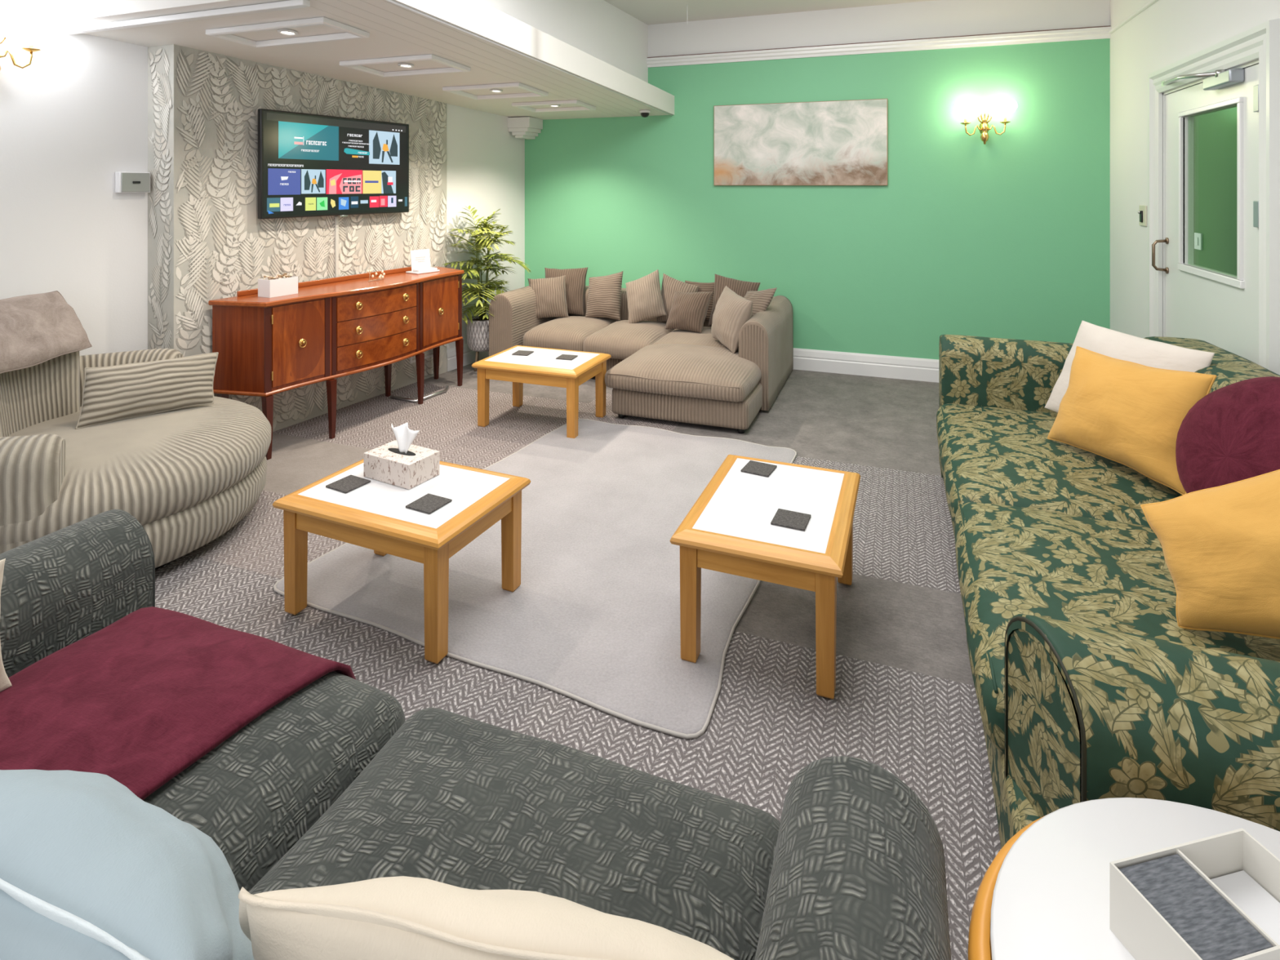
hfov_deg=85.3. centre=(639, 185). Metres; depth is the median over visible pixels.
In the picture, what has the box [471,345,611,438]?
coffee table
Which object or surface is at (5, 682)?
throw pillow
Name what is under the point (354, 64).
recessed light
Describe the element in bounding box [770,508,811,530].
coaster
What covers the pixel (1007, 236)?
wall
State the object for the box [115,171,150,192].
box
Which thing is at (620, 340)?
seat cushion
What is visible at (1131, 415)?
throw pillow
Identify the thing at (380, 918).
throw pillow
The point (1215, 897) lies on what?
storage box
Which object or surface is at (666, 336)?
seat cushion
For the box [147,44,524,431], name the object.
wall
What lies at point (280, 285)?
planter box
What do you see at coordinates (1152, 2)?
trim
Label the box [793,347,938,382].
baseboard
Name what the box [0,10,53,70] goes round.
wall lamp
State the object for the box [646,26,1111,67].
trim
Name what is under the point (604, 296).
cushion
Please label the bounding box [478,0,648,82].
wall
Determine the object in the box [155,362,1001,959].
floor
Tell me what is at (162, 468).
seat cushion
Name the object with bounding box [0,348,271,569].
sofa
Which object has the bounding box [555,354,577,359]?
coaster
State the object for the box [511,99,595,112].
recessed light
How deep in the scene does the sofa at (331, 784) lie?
1.11 m
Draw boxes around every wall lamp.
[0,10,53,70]
[954,97,1017,144]
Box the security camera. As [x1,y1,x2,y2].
[639,110,650,117]
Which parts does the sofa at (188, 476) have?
arm, backrest, arm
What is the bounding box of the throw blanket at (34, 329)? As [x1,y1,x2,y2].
[0,290,91,374]
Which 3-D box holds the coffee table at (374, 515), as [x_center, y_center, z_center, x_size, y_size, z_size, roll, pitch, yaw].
[-0.842,1.286,2.503,0.720,0.407,0.520,0,0,24]
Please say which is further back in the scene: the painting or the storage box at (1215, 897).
the painting
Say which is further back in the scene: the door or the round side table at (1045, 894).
the door
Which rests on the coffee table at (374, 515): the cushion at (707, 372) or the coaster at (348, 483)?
the coaster at (348, 483)
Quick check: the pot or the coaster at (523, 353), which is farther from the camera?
the pot
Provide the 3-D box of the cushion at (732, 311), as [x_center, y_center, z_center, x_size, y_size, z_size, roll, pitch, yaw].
[0.640,0.936,4.883,0.238,0.398,0.414,0,0,-9]
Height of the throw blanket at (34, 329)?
0.276 m
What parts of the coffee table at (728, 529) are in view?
leg, edge moulding, edge moulding, edge moulding, leg, edge moulding, leg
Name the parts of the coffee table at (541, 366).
leg, edge moulding, leg, edge moulding, edge moulding, leg, edge moulding, leg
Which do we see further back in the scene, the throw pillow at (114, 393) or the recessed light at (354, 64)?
the recessed light at (354, 64)
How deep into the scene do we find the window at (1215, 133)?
4.79 m
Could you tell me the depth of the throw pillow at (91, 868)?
0.77 m
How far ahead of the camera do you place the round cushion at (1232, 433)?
2.07 m
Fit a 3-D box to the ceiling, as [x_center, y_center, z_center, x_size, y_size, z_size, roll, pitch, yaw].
[-0.778,-1.455,2.346,6.100,0.090,7.850,0,0,21]
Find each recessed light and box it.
[205,17,369,48]
[339,53,470,77]
[442,82,547,99]
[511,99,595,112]
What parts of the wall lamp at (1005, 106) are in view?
bulb, arm, stem, arm, bulb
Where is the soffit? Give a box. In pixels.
[39,0,674,119]
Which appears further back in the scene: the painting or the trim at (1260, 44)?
the painting
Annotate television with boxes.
[257,108,408,218]
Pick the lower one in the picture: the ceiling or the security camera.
the security camera
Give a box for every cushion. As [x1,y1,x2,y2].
[0,395,271,545]
[144,671,404,893]
[246,711,779,959]
[522,315,615,351]
[527,275,568,318]
[544,266,587,315]
[582,320,674,359]
[586,271,622,319]
[604,343,761,402]
[625,269,666,323]
[652,325,738,349]
[656,273,699,321]
[664,291,713,333]
[684,280,715,320]
[707,273,760,325]
[711,285,753,353]
[743,287,777,318]
[936,404,1184,528]
[954,502,1279,753]
[1175,376,1279,495]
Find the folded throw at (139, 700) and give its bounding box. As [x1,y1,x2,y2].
[0,606,355,798]
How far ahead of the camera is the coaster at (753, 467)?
2.64 m
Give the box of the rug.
[273,418,796,739]
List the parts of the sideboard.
leg, leg, door, handle, rail, leg, handle, handle, handle, drawer, drawer, drawer, leg, handle, handle, handle, leg, leg, door, handle, leg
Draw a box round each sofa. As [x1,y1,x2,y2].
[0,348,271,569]
[0,509,951,959]
[488,285,793,433]
[936,334,1279,848]
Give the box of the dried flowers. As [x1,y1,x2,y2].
[366,269,385,281]
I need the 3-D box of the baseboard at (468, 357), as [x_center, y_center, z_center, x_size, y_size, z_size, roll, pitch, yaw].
[-1.318,1.414,6.059,0.020,0.170,1.056,0,0,26]
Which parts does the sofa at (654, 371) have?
arm, arm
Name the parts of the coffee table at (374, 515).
leg, edge moulding, edge moulding, leg, leg, edge moulding, edge moulding, leg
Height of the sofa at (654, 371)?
0.646 m
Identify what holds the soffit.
attached to the wall at (598, 28)
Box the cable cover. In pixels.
[334,216,338,277]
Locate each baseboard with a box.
[446,343,488,371]
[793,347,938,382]
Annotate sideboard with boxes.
[208,266,464,460]
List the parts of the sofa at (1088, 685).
arm, arm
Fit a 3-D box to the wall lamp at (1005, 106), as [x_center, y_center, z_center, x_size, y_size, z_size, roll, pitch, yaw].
[2.534,-0.469,5.099,0.418,0.337,0.173,0,0,21]
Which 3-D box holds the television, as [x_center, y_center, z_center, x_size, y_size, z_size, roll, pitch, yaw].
[-1.993,-0.121,4.614,0.076,0.658,1.170,0,0,26]
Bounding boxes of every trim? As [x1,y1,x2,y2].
[60,0,310,35]
[386,0,672,115]
[507,116,542,139]
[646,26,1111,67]
[1108,0,1157,33]
[1147,17,1279,373]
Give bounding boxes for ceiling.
[604,0,933,25]
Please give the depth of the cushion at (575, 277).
5.97 m
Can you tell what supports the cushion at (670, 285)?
on the sofa at (654, 371)
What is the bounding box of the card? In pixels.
[405,248,439,274]
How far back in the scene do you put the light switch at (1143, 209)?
4.20 m
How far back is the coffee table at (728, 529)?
2.17 m
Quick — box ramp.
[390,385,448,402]
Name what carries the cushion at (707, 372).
on the sofa at (654, 371)
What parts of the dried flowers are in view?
stem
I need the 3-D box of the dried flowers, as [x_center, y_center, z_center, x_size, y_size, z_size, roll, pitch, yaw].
[-1.753,0.597,4.636,0.076,0.078,0.148,0,0,27]
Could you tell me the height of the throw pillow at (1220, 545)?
0.529 m
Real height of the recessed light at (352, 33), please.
0.039 m
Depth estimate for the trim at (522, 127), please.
6.30 m
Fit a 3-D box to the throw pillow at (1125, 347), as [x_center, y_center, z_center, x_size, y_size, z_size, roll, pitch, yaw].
[2.009,0.822,2.897,0.171,0.417,0.674,0,0,-15]
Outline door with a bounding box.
[1151,63,1258,363]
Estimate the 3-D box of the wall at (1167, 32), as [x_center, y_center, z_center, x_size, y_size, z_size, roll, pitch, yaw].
[2.010,0.045,1.250,0.110,2.910,7.750,0,0,21]
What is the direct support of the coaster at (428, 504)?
on the coffee table at (374, 515)
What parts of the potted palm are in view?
stand leg, stem, stem, stem, stem, stem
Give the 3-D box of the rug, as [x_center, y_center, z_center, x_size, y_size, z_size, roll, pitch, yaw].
[-0.237,1.495,3.204,1.705,0.010,2.236,0,0,21]
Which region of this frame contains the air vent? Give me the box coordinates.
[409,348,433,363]
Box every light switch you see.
[1137,204,1146,226]
[1194,232,1202,249]
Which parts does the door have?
handle, closer arm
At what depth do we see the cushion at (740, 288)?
5.42 m
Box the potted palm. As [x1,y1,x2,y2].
[441,205,531,371]
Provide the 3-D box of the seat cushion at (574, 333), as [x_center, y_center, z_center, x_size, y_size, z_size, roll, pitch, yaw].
[-0.554,1.195,5.694,0.591,0.192,0.753,0,0,20]
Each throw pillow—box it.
[0,557,12,691]
[0,765,257,959]
[74,351,218,430]
[238,877,736,959]
[1044,320,1214,412]
[1046,346,1217,496]
[1136,469,1279,640]
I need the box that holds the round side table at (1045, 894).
[968,797,1279,959]
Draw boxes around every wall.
[0,0,147,355]
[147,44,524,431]
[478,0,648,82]
[524,0,1110,359]
[1110,0,1279,338]
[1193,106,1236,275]
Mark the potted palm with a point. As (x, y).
(477, 326)
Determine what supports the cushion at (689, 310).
on the sofa at (654, 371)
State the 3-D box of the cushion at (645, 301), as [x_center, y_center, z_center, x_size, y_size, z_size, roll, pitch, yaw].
[0.042,0.907,5.616,0.296,0.434,0.239,0,0,-12]
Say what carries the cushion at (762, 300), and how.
on the sofa at (654, 371)
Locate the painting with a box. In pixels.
[714,98,887,185]
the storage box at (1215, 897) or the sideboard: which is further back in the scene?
the sideboard
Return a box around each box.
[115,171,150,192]
[257,273,297,297]
[363,422,439,489]
[1109,827,1279,959]
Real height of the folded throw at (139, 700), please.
0.140 m
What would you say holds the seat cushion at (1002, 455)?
on the sofa at (1088, 685)
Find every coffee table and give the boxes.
[272,459,530,663]
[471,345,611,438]
[669,454,860,699]
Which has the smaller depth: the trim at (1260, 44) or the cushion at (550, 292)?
the trim at (1260, 44)
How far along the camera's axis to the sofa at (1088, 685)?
1.60 m
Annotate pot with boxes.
[466,315,488,351]
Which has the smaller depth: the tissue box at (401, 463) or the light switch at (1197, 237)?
the tissue box at (401, 463)
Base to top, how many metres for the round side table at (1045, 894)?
0.552 m
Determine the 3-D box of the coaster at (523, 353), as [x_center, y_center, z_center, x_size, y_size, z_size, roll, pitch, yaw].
[-0.761,1.091,4.517,0.108,0.006,0.108,0,0,15]
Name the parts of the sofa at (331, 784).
arm, arm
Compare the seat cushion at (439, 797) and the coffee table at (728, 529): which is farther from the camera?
the coffee table at (728, 529)
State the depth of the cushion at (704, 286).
5.62 m
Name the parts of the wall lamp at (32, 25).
arm, bulb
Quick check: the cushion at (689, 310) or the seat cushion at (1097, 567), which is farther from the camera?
the cushion at (689, 310)
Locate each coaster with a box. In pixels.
[325,475,370,493]
[405,493,452,514]
[511,350,533,355]
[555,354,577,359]
[740,460,777,476]
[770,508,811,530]
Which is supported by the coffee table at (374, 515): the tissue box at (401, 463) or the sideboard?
the tissue box at (401, 463)
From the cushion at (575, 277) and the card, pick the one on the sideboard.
the card

